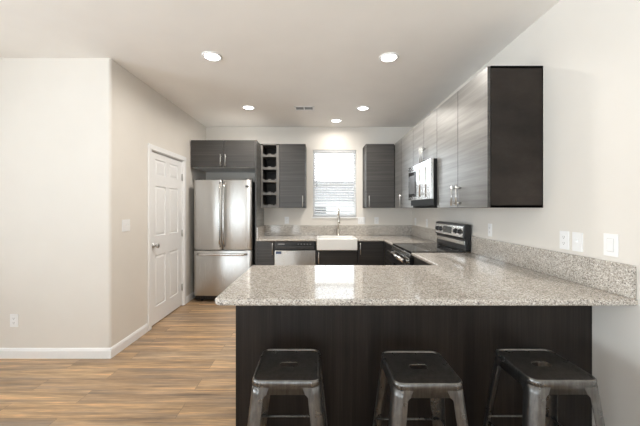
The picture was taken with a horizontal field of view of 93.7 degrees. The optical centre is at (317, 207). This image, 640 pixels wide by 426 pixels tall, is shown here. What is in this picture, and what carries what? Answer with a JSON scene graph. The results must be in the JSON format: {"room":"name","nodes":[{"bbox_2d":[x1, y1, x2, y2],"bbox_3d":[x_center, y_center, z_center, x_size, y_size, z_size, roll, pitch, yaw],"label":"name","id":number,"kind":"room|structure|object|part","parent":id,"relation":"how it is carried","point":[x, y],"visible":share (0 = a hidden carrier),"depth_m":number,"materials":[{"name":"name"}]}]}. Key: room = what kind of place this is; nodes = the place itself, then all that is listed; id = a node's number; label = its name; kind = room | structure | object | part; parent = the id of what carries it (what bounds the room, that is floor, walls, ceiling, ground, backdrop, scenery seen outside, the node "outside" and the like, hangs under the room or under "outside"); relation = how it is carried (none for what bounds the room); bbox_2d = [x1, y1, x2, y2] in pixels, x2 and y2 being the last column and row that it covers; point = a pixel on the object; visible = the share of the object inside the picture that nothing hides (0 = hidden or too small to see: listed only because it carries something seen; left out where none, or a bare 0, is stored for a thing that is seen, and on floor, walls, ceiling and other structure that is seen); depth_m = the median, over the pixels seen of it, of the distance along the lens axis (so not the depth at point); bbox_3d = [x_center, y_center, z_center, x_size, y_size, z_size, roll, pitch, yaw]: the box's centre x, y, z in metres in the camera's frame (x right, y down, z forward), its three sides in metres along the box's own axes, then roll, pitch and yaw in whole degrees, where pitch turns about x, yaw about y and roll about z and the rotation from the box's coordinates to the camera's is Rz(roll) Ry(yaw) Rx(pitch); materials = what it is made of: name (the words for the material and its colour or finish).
{"room":"kitchen","nodes":[
{"label":"kitchen","id":0,"kind":"room"},
{"bbox_2d":[0,58,118,347],"bbox_3d":[-3.450,0.000,2.805,3.100,2.744,0.120,0,0,0],"label":"wall","id":1,"kind":"structure","parent":0,"point":[59,117],"depth_m":2.75,"materials":[{"name":"paint"}]},
{"bbox_2d":[10,314,17,326],"bbox_3d":[-2.777,1.028,2.740,0.074,0.118,0.008,0,0,0],"label":"wall outlet","id":2,"kind":"object","parent":1,"relation":"attached to","point":[13,317],"visible":1,"depth_m":2.74,"materials":[{"name":"white plastic"}]},
{"bbox_2d":[0,348,111,358],"bbox_3d":[-3.443,1.326,2.738,3.114,0.092,0.014,0,0,0],"label":"baseboard","id":3,"kind":"structure","parent":1,"relation":"attached to","point":[5,353],"depth_m":2.73,"materials":[{"name":"white wood"}]},
{"bbox_2d":[0,298,235,425],"bbox_3d":[-1.700,1.422,0.740,6.840,0.100,8.920,0,0,0],"label":"floor","id":4,"kind":"structure","parent":0,"point":[181,371],"depth_m":2.36,"materials":[{"name":"brown wood"}]},
{"bbox_2d":[194,179,254,300],"bbox_3d":[-1.390,0.472,4.665,0.844,1.800,0.750,0,0,0],"label":"refrigerator","id":5,"kind":"object","parent":4,"relation":"on","point":[224,210],"visible":0.83,"depth_m":4.36,"materials":[{"name":"grey metal"}]},
{"bbox_3d":[-1.604,0.099,4.400,0.416,1.018,0.085,0,0,0],"label":"door","id":6,"kind":"part","parent":5,"relation":"part of","materials":[{"name":"metal"}]},
{"bbox_3d":[-1.423,0.097,4.336,0.023,0.947,0.078,0,0,0],"label":"handle","id":7,"kind":"part","parent":5,"relation":"part of","materials":[{"name":"metal"}]},
{"bbox_3d":[-1.390,0.672,4.332,0.736,0.034,0.083,0,0,0],"label":"handle","id":8,"kind":"part","parent":5,"relation":"part of","materials":[{"name":"metal"}]},
{"bbox_3d":[-1.390,0.949,4.397,0.844,0.657,0.090,0,0,0],"label":"freezer drawer","id":9,"kind":"part","parent":5,"relation":"part of","materials":[{"name":"metal"}]},
{"bbox_3d":[-1.363,0.097,4.336,0.023,0.947,0.078,0,0,0],"label":"handle","id":10,"kind":"part","parent":5,"relation":"part of","materials":[{"name":"metal"}]},
{"bbox_3d":[-1.179,0.099,4.400,0.422,1.018,0.085,0,0,0],"label":"door","id":11,"kind":"part","parent":5,"relation":"part of","materials":[{"name":"metal"}]},
{"bbox_2d":[255,140,263,264],"bbox_3d":[-0.923,0.181,4.766,0.023,2.382,0.623,0,0,0],"label":"panel","id":12,"kind":"object","parent":4,"relation":"on","point":[259,212],"visible":0.36,"depth_m":4.52,"materials":[{"name":"grey wood"}]},
{"bbox_2d":[257,241,275,264],"bbox_3d":[-0.779,0.932,4.740,0.263,0.880,0.676,0,0,0],"label":"base cabinet","id":13,"kind":"object","parent":4,"relation":"on","point":[265,249],"visible":0.43,"depth_m":4.44,"materials":[{"name":"black wood"}]},
{"bbox_2d":[247,349,327,425],"bbox_3d":[-0.142,1.066,1.472,0.430,0.612,0.430,0,0,0],"label":"bar stool","id":14,"kind":"object","parent":4,"relation":"on","point":[269,378],"visible":1,"depth_m":1.36,"materials":[{"name":"grey metal"}]},
{"bbox_3d":[-0.299,1.072,1.315,0.124,0.564,0.113,0,0,-45],"label":"leg","id":15,"kind":"part","parent":14,"relation":"part of","materials":[{"name":"grey metal"}]},
{"bbox_3d":[-0.299,1.072,1.629,0.124,0.564,0.113,0,0,45],"label":"leg","id":16,"kind":"part","parent":14,"relation":"part of","materials":[{"name":"grey metal"}]},
{"bbox_3d":[-0.142,0.790,1.472,0.312,0.060,0.312,0,0,0],"label":"seat","id":17,"kind":"part","parent":14,"relation":"part of","materials":[{"name":"grey metal"}]},
{"bbox_3d":[0.015,1.072,1.315,0.124,0.564,0.113,0,0,45],"label":"leg","id":18,"kind":"part","parent":14,"relation":"part of","materials":[{"name":"grey metal"}]},
{"bbox_3d":[0.015,1.072,1.629,0.113,0.564,0.124,0,0,45],"label":"leg","id":19,"kind":"part","parent":14,"relation":"part of","materials":[{"name":"grey metal"}]},
{"bbox_2d":[274,241,315,264],"bbox_3d":[-0.338,0.936,4.716,0.608,0.872,0.627,0,0,0],"label":"dishwasher","id":20,"kind":"object","parent":4,"relation":"on","point":[286,252],"visible":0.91,"depth_m":4.42,"materials":[{"name":"grey metal"}]},
{"bbox_3d":[-0.338,0.584,4.412,0.548,0.036,0.017,0,0,0],"label":"pocket handle","id":21,"kind":"part","parent":20,"relation":"part of","materials":[{"name":"black plastic"}]},
{"bbox_3d":[-0.338,0.946,4.442,0.608,0.632,0.035,0,0,0],"label":"door","id":22,"kind":"part","parent":20,"relation":"part of","materials":[{"name":"metal"}]},
{"bbox_2d":[276,241,315,250],"bbox_3d":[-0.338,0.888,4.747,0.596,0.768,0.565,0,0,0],"label":"control panel","id":23,"kind":"object","parent":20,"relation":"in","point":[276,241],"depth_m":4.51,"materials":[{"name":"black plastic"}]},
{"bbox_2d":[316,245,356,264],"bbox_3d":[0.279,1.000,4.740,0.614,0.745,0.676,0,0,0],"label":"base cabinet","id":24,"kind":"object","parent":4,"relation":"on","point":[323,257],"visible":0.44,"depth_m":4.44,"materials":[{"name":"black wood"}]},
{"bbox_2d":[357,241,383,264],"bbox_3d":[0.786,0.932,4.740,0.393,0.880,0.676,0,0,0],"label":"base cabinet","id":25,"kind":"object","parent":4,"relation":"on","point":[368,252],"visible":0.3,"depth_m":4.44,"materials":[{"name":"black wood"}]},
{"bbox_2d":[385,242,391,264],"bbox_3d":[1.292,0.932,4.151,0.613,0.880,0.585,0,0,0],"label":"base cabinet","id":26,"kind":"object","parent":4,"relation":"on","point":[388,258],"visible":0.02,"depth_m":4.22,"materials":[{"name":"black wood"}]},
{"bbox_2d":[256,235,441,244],"bbox_3d":[0.344,0.474,4.467,2.508,0.033,1.222,0,0,0],"label":"countertop","id":27,"kind":"structure","parent":26,"relation":"on","point":[390,239],"depth_m":4.50,"materials":[{"name":"stone"}]},
{"bbox_2d":[317,236,356,249],"bbox_3d":[0.280,0.535,4.638,0.598,0.170,0.500,0,0,0],"label":"farmhouse sink","id":28,"kind":"object","parent":27,"relation":"in","point":[323,242],"visible":0.99,"depth_m":4.39,"materials":[{"name":"ceramic"}]},
{"bbox_2d":[317,236,356,238],"bbox_3d":[0.280,0.534,4.650,0.598,0.169,0.476,0,0,0],"label":"basin","id":29,"kind":"object","parent":28,"relation":"in","point":[318,237],"depth_m":4.86,"materials":[{"name":"white ceramic"}]},
{"bbox_2d":[336,207,342,235],"bbox_3d":[0.359,0.224,4.893,0.109,0.468,0.204,0,0,0],"label":"kitchen faucet","id":30,"kind":"object","parent":27,"relation":"on","point":[338,212],"visible":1,"depth_m":4.94,"materials":[{"name":"silver metal"}]},
{"bbox_2d":[236,306,591,425],"bbox_3d":[0.559,0.932,2.088,2.078,0.880,0.679,0,0,0],"label":"base cabinet","id":31,"kind":"object","parent":4,"relation":"on","point":[351,341],"visible":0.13,"depth_m":1.75,"materials":[{"name":"black wood"}]},
{"bbox_2d":[215,253,637,305],"bbox_3d":[0.535,0.474,2.293,2.126,0.033,1.586,0,0,0],"label":"countertop","id":32,"kind":"structure","parent":31,"relation":"on","point":[450,279],"depth_m":1.73,"materials":[{"name":"stone"}]},
{"bbox_2d":[373,351,467,425],"bbox_3d":[0.486,1.066,1.450,0.430,0.612,0.430,0,0,0],"label":"bar stool","id":33,"kind":"object","parent":4,"relation":"on","point":[439,381],"visible":1,"depth_m":1.37,"materials":[{"name":"grey metal"}]},
{"bbox_3d":[0.329,1.072,1.607,0.124,0.564,0.113,0,0,45],"label":"leg","id":34,"kind":"part","parent":33,"relation":"part of","materials":[{"name":"grey metal"}]},
{"bbox_3d":[0.329,1.072,1.293,0.124,0.564,0.113,0,0,-45],"label":"leg","id":35,"kind":"part","parent":33,"relation":"part of","materials":[{"name":"grey metal"}]},
{"bbox_3d":[0.486,0.790,1.450,0.312,0.060,0.312,0,0,0],"label":"seat","id":36,"kind":"part","parent":33,"relation":"part of","materials":[{"name":"grey metal"}]},
{"bbox_3d":[0.643,1.072,1.607,0.113,0.564,0.124,0,0,45],"label":"leg","id":37,"kind":"part","parent":33,"relation":"part of","materials":[{"name":"grey metal"}]},
{"bbox_3d":[0.643,1.072,1.293,0.124,0.564,0.113,0,0,45],"label":"leg","id":38,"kind":"part","parent":33,"relation":"part of","materials":[{"name":"grey metal"}]},
{"bbox_2d":[414,257,429,264],"bbox_3d":[1.270,0.932,2.742,0.656,0.880,0.684,0,0,0],"label":"base cabinet","id":39,"kind":"object","parent":4,"relation":"on","point":[417,261],"visible":0.03,"depth_m":2.93,"materials":[{"name":"black wood"}]},
{"bbox_2d":[387,221,469,264],"bbox_3d":[1.226,0.770,3.471,0.696,1.204,0.758,0,0,0],"label":"range","id":40,"kind":"object","parent":4,"relation":"on","point":[455,235],"visible":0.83,"depth_m":3.34,"materials":[{"name":"grey metal"}]},
{"bbox_3d":[0.910,0.554,3.471,0.065,0.037,0.698,0,0,0],"label":"handle","id":41,"kind":"part","parent":40,"relation":"part of","materials":[{"name":"metal"}]},
{"bbox_3d":[0.966,0.800,3.471,0.046,0.573,0.754,0,0,0],"label":"oven door","id":42,"kind":"part","parent":40,"relation":"part of","materials":[{"name":"black plastic"}]},
{"bbox_3d":[0.969,0.492,3.471,0.040,0.036,0.754,0,0,0],"label":"trim","id":43,"kind":"part","parent":40,"relation":"part of","materials":[{"name":"metal"}]},
{"bbox_2d":[393,243,465,253],"bbox_3d":[1.241,0.461,3.471,0.568,0.022,0.758,0,0,0],"label":"cooktop","id":44,"kind":"object","parent":40,"relation":"in","point":[406,248],"depth_m":3.33,"materials":[{"name":"black glass"}]},
{"bbox_3d":[1.524,0.367,3.471,0.012,0.040,0.718,0,0,0],"label":"vent trim","id":45,"kind":"part","parent":40,"relation":"part of","materials":[{"name":"metal"}]},
{"bbox_2d":[483,349,604,425],"bbox_3d":[1.098,1.066,1.474,0.430,0.612,0.430,0,0,0],"label":"bar stool","id":46,"kind":"object","parent":4,"relation":"on","point":[554,375],"visible":1,"depth_m":1.39,"materials":[{"name":"grey metal"}]},
{"bbox_3d":[0.941,1.072,1.631,0.124,0.564,0.113,0,0,45],"label":"leg","id":47,"kind":"part","parent":46,"relation":"part of","materials":[{"name":"grey metal"}]},
{"bbox_3d":[0.941,1.072,1.317,0.124,0.564,0.113,0,0,-45],"label":"leg","id":48,"kind":"part","parent":46,"relation":"part of","materials":[{"name":"grey metal"}]},
{"bbox_3d":[1.098,0.790,1.474,0.312,0.060,0.312,0,0,0],"label":"seat","id":49,"kind":"part","parent":46,"relation":"part of","materials":[{"name":"grey metal"}]},
{"bbox_3d":[1.255,1.072,1.631,0.113,0.564,0.124,0,0,45],"label":"leg","id":50,"kind":"part","parent":46,"relation":"part of","materials":[{"name":"grey metal"}]},
{"bbox_3d":[1.255,1.072,1.317,0.124,0.564,0.113,0,0,45],"label":"leg","id":51,"kind":"part","parent":46,"relation":"part of","materials":[{"name":"grey metal"}]},
{"bbox_2d":[119,65,205,341],"bbox_3d":[-1.960,0.000,3.973,0.120,2.744,2.215,0,0,0],"label":"wall","id":52,"kind":"structure","parent":0,"point":[146,116],"depth_m":3.19,"materials":[{"name":"paint"}]},
{"bbox_2d":[122,219,129,231],"bbox_3d":[-1.892,0.172,2.965,0.016,0.118,0.118,0,0,0],"label":"light switch","id":53,"kind":"object","parent":52,"relation":"attached to","point":[125,223],"visible":1,"depth_m":2.96,"materials":[{"name":"white plastic"}]},
{"bbox_2d":[111,292,194,356],"bbox_3d":[-1.893,1.326,3.913,0.014,0.092,2.334,0,0,0],"label":"baseboard","id":54,"kind":"structure","parent":52,"relation":"attached to","point":[137,334],"depth_m":3.04,"materials":[{"name":"white wood"}]},
{"bbox_2d":[147,143,185,330],"bbox_3d":[-1.931,0.325,3.815,0.179,2.095,0.954,0,0,0],"label":"door","id":55,"kind":"structure","parent":52,"relation":"in","point":[166,169],"depth_m":3.77,"materials":[{"name":"white wood"}]},
{"bbox_3d":[-1.877,0.437,3.478,0.071,0.062,0.062,0,0,0],"label":"knob","id":56,"kind":"part","parent":55,"relation":"part of","materials":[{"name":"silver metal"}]},
{"bbox_2d":[0,0,559,126],"bbox_3d":[-1.700,-1.422,0.740,6.840,0.100,8.920,0,0,0],"label":"ceiling","id":57,"kind":"structure","parent":0,"point":[278,56],"depth_m":2.52,"materials":[{"name":"paint"}]},
{"bbox_2d":[202,51,221,61],"bbox_3d":[-0.957,-1.367,2.710,0.176,0.010,0.176,0,0,0],"label":"recessed light","id":58,"kind":"object","parent":57,"relation":"in","point":[208,55],"visible":1,"depth_m":2.70,"materials":[{"name":"white plastic"}]},
{"bbox_2d":[242,105,254,109],"bbox_3d":[-0.945,-1.367,4.085,0.176,0.010,0.176,0,0,0],"label":"recessed light","id":59,"kind":"object","parent":57,"relation":"in","point":[247,107],"visible":1,"depth_m":4.07,"materials":[{"name":"white plastic"}]},
{"bbox_2d":[294,106,313,110],"bbox_3d":[-0.188,-1.368,4.117,0.275,0.008,0.165,0,0,0],"label":"ceiling vent","id":60,"kind":"object","parent":57,"relation":"in","point":[297,108],"visible":1,"depth_m":4.13,"materials":[{"name":"white plastic"}]},
{"bbox_2d":[331,119,341,122],"bbox_3d":[0.285,-1.367,4.700,0.176,0.010,0.176,0,0,0],"label":"recessed light","id":61,"kind":"object","parent":57,"relation":"in","point":[332,120],"visible":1,"depth_m":4.67,"materials":[{"name":"white plastic"}]},
{"bbox_2d":[357,106,368,110],"bbox_3d":[0.617,-1.367,4.115,0.176,0.010,0.176,0,0,0],"label":"recessed light","id":62,"kind":"object","parent":57,"relation":"in","point":[361,108],"visible":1,"depth_m":4.11,"materials":[{"name":"white plastic"}]},
{"bbox_2d":[379,52,398,62],"bbox_3d":[0.645,-1.367,2.730,0.176,0.010,0.176,0,0,0],"label":"recessed light","id":63,"kind":"object","parent":57,"relation":"in","point":[388,57],"visible":1,"depth_m":2.72,"materials":[{"name":"white plastic"}]},
{"bbox_2d":[206,127,411,264],"bbox_3d":[-1.700,0.000,5.140,6.840,2.744,0.120,0,0,0],"label":"wall","id":64,"kind":"structure","parent":0,"point":[315,138],"depth_m":5.08,"materials":[{"name":"paint"}]},
{"bbox_2d":[191,140,254,172],"bbox_3d":[-1.412,-0.805,4.745,0.952,0.410,0.666,0,0,0],"label":"upper cabinet","id":65,"kind":"object","parent":64,"relation":"attached to","point":[208,156],"visible":0.88,"depth_m":4.46,"materials":[{"name":"grey wood"}]},
{"bbox_3d":[-1.647,-0.805,4.465,0.479,0.406,0.020,0,0,0],"label":"door","id":66,"kind":"part","parent":65,"relation":"part of","materials":[{"name":"grey wood"}]},
{"bbox_3d":[-1.171,-0.805,4.465,0.465,0.406,0.020,0,0,0],"label":"door","id":67,"kind":"part","parent":65,"relation":"part of","materials":[{"name":"grey wood"}]},
{"bbox_2d":[261,144,278,207],"bbox_3d":[-0.758,-0.506,4.901,0.293,1.008,0.354,0,0,0],"label":"wine rack","id":68,"kind":"object","parent":64,"relation":"attached to","point":[269,152],"visible":0.91,"depth_m":4.78,"materials":[{"name":"grey wood"}]},
{"bbox_2d":[263,154,275,159],"bbox_3d":[-0.763,-0.832,4.896,0.211,0.052,0.344,0,0,0],"label":"shelf","id":69,"kind":"object","parent":68,"relation":"attached to","point":[265,157],"depth_m":4.78,"materials":[{"name":"grey wood"}]},
{"bbox_2d":[263,166,275,171],"bbox_3d":[-0.763,-0.632,4.896,0.211,0.052,0.344,0,0,0],"label":"shelf","id":70,"kind":"object","parent":68,"relation":"attached to","point":[265,169],"depth_m":4.72,"materials":[{"name":"grey wood"}]},
{"bbox_2d":[263,179,275,183],"bbox_3d":[-0.763,-0.432,4.896,0.211,0.052,0.344,0,0,0],"label":"shelf","id":71,"kind":"object","parent":68,"relation":"attached to","point":[265,181],"depth_m":4.77,"materials":[{"name":"grey wood"}]},
{"bbox_2d":[263,192,275,195],"bbox_3d":[-0.763,-0.232,4.896,0.211,0.052,0.344,0,0,0],"label":"shelf","id":72,"kind":"object","parent":68,"relation":"attached to","point":[264,193],"depth_m":4.72,"materials":[{"name":"grey wood"}]},
{"bbox_2d":[263,204,275,207],"bbox_3d":[-0.763,-0.032,4.896,0.211,0.052,0.344,0,0,0],"label":"shelf","id":73,"kind":"object","parent":68,"relation":"attached to","point":[264,205],"depth_m":4.72,"materials":[{"name":"grey wood"}]},
{"bbox_2d":[279,144,305,207],"bbox_3d":[-0.403,-0.506,4.878,0.415,1.008,0.401,0,0,0],"label":"upper cabinet","id":74,"kind":"object","parent":64,"relation":"attached to","point":[292,157],"visible":1,"depth_m":4.72,"materials":[{"name":"grey wood"}]},
{"bbox_2d":[312,151,357,217],"bbox_3d":[0.282,-0.406,5.119,0.775,1.156,0.133,0,0,0],"label":"window","id":75,"kind":"structure","parent":64,"relation":"in","point":[313,151],"depth_m":5.14,"materials":[{"name":"white plastic"}]},
{"bbox_2d":[314,150,355,215],"bbox_3d":[0.282,-0.418,5.107,0.711,1.124,0.058,0,0,0],"label":"window blind","id":76,"kind":"object","parent":75,"relation":"attached to","point":[316,152],"visible":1,"depth_m":5.10,"materials":[{"name":"white plastic"}]},
{"bbox_3d":[0.282,0.134,5.110,0.711,0.020,0.040,0,0,0],"label":"rail","id":77,"kind":"part","parent":76,"relation":"part of","materials":[{"name":"white plastic"}]},
{"bbox_3d":[0.282,0.161,5.096,0.775,0.022,0.088,0,0,0],"label":"sill","id":78,"kind":"part","parent":75,"relation":"part of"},
{"bbox_2d":[257,225,436,241],"bbox_3d":[0.344,0.374,4.467,2.508,0.168,1.222,0,0,0],"label":"backsplash","id":79,"kind":"structure","parent":64,"relation":"attached to","point":[422,232],"depth_m":5.06,"materials":[{"name":"stone"}]},
{"bbox_2d":[358,217,364,223],"bbox_3d":[0.735,0.212,5.075,0.118,0.118,0.009,0,0,0],"label":"light switch","id":80,"kind":"object","parent":64,"relation":"attached to","point":[361,220],"visible":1,"depth_m":5.07,"materials":[{"name":"white plastic"}]},
{"bbox_2d":[374,217,378,223],"bbox_3d":[0.990,0.212,5.076,0.074,0.118,0.008,0,0,0],"label":"wall outlet","id":81,"kind":"object","parent":64,"relation":"attached to","point":[376,219],"visible":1,"depth_m":5.07,"materials":[{"name":"white plastic"}]},
{"bbox_2d":[363,144,393,207],"bbox_3d":[0.979,-0.506,4.878,0.448,1.008,0.401,0,0,0],"label":"upper cabinet","id":82,"kind":"object","parent":64,"relation":"attached to","point":[378,159],"visible":1,"depth_m":4.72,"materials":[{"name":"grey wood"}]},
{"bbox_2d":[412,0,639,425],"bbox_3d":[1.660,0.000,0.680,0.120,2.744,8.800,0,0,0],"label":"wall","id":83,"kind":"structure","parent":0,"point":[588,51],"depth_m":1.75,"materials":[{"name":"paint"}]},
{"bbox_2d":[394,129,436,207],"bbox_3d":[1.380,-0.506,4.439,0.436,1.008,1.277,0,0,0],"label":"upper cabinet","id":84,"kind":"object","parent":83,"relation":"attached to","point":[403,149],"visible":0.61,"depth_m":4.23,"materials":[{"name":"grey wood"}]},
{"bbox_3d":[1.215,-0.506,4.521,0.020,1.004,0.354,0,0,0],"label":"door","id":85,"kind":"part","parent":84,"relation":"part of","materials":[{"name":"grey wood"}]},
{"bbox_3d":[1.215,-0.506,4.070,0.020,1.004,0.536,0,0,0],"label":"door","id":86,"kind":"part","parent":84,"relation":"part of","materials":[{"name":"grey wood"}]},
{"bbox_2d":[413,109,436,165],"bbox_3d":[1.380,-0.759,3.421,0.436,0.502,0.759,0,0,0],"label":"upper cabinet","id":87,"kind":"object","parent":83,"relation":"attached to","point":[425,132],"visible":0.38,"depth_m":3.36,"materials":[{"name":"grey wood"}]},
{"bbox_3d":[1.215,-0.759,3.607,0.020,0.498,0.381,0,0,0],"label":"door","id":88,"kind":"part","parent":87,"relation":"part of","materials":[{"name":"grey wood"}]},
{"bbox_2d":[409,158,436,206],"bbox_3d":[1.349,-0.261,3.421,0.496,0.489,0.753,0,0,0],"label":"microwave","id":89,"kind":"object","parent":87,"relation":"attached to","point":[422,176],"visible":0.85,"depth_m":3.26,"materials":[{"name":"metal"}]},
{"bbox_3d":[1.145,-0.280,3.641,0.008,0.301,0.282,0,0,0],"label":"door glass","id":90,"kind":"part","parent":89,"relation":"part of","materials":[{"name":"black glass"}]},
{"bbox_3d":[1.159,-0.299,3.521,0.029,0.411,0.553,0,0,0],"label":"door","id":91,"kind":"part","parent":89,"relation":"part of","materials":[{"name":"metal"}]},
{"bbox_3d":[1.123,-0.289,3.279,0.045,0.331,0.018,0,0,0],"label":"handle","id":92,"kind":"part","parent":89,"relation":"part of","materials":[{"name":"metal"}]},
{"bbox_3d":[1.145,-0.294,3.144,0.002,0.301,0.130,0,0,0],"label":"touch panel","id":93,"kind":"part","parent":89,"relation":"part of","materials":[{"name":"metal"}]},
{"bbox_3d":[1.159,-0.299,3.143,0.029,0.411,0.197,0,0,0],"label":"control panel","id":94,"kind":"part","parent":89,"relation":"part of","materials":[{"name":"metal"}]},
{"bbox_3d":[1.215,-0.759,3.228,0.020,0.498,0.371,0,0,0],"label":"door","id":95,"kind":"part","parent":87,"relation":"part of","materials":[{"name":"grey wood"}]},
{"bbox_2d":[437,66,542,207],"bbox_3d":[1.380,-0.506,2.585,0.436,1.008,0.910,0,0,0],"label":"upper cabinet","id":96,"kind":"object","parent":83,"relation":"attached to","point":[490,131],"visible":1,"depth_m":2.13,"materials":[{"name":"grey wood"}]},
{"bbox_3d":[1.215,-0.506,2.812,0.020,1.004,0.451,0,0,0],"label":"door","id":97,"kind":"part","parent":96,"relation":"part of","materials":[{"name":"grey wood"}]},
{"bbox_3d":[1.184,-0.107,2.630,0.043,0.172,0.014,0,0,0],"label":"handle","id":98,"kind":"part","parent":96,"relation":"part of","materials":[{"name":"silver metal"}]},
{"bbox_3d":[1.184,-0.107,2.540,0.043,0.172,0.014,0,0,0],"label":"handle","id":99,"kind":"part","parent":96,"relation":"part of","materials":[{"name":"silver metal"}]},
{"bbox_3d":[1.215,-0.506,2.357,0.020,1.004,0.451,0,0,0],"label":"door","id":100,"kind":"part","parent":96,"relation":"part of","materials":[{"name":"grey wood"}]},
{"bbox_2d":[488,223,491,236],"bbox_3d":[1.595,0.204,2.785,0.008,0.118,0.060,0,0,0],"label":"wall outlet","id":101,"kind":"object","parent":83,"relation":"attached to","point":[489,225],"visible":1,"depth_m":2.78,"materials":[{"name":"white plastic"}]},
{"bbox_2d":[471,236,635,298],"bbox_3d":[1.587,0.374,2.296,0.022,0.168,1.581,0,0,0],"label":"backsplash","id":102,"kind":"structure","parent":83,"relation":"attached to","point":[617,278],"depth_m":1.90,"materials":[{"name":"stone"}]},
{"bbox_2d":[560,231,568,249],"bbox_3d":[1.595,0.208,1.944,0.008,0.118,0.074,0,0,0],"label":"wall outlet","id":103,"kind":"object","parent":83,"relation":"attached to","point":[564,235],"visible":1,"depth_m":1.94,"materials":[{"name":"white plastic"}]},
{"bbox_2d":[572,232,582,251],"bbox_3d":[1.592,0.208,1.846,0.016,0.118,0.074,0,0,0],"label":"light switch","id":104,"kind":"object","parent":83,"relation":"attached to","point":[577,237],"visible":1,"depth_m":1.84,"materials":[{"name":"white plastic"}]},
{"bbox_2d":[604,233,617,256],"bbox_3d":[1.595,0.202,1.636,0.009,0.122,0.080,0,0,0],"label":"light switch","id":105,"kind":"object","parent":83,"relation":"attached to","point":[610,240],"visible":1,"depth_m":1.63,"materials":[{"name":"white plastic"}]},
{"label":"outside","id":106,"kind":"structure","parent":0,"visible":0},
{"bbox_3d":[0.000,1.822,15.790,28.000,0.100,20.420,0,0,0],"label":"ground","id":107,"kind":"structure","parent":106,"visible":0},
{"bbox_2d":[315,182,353,212],"bbox_3d":[1.000,0.122,17.500,10.800,3.300,5.800,0,0,0],"label":"house","id":108,"kind":"structure","parent":107,"relation":"on","point":[315,182],"depth_m":15.08,"materials":[{"name":"paint"}]}
]}

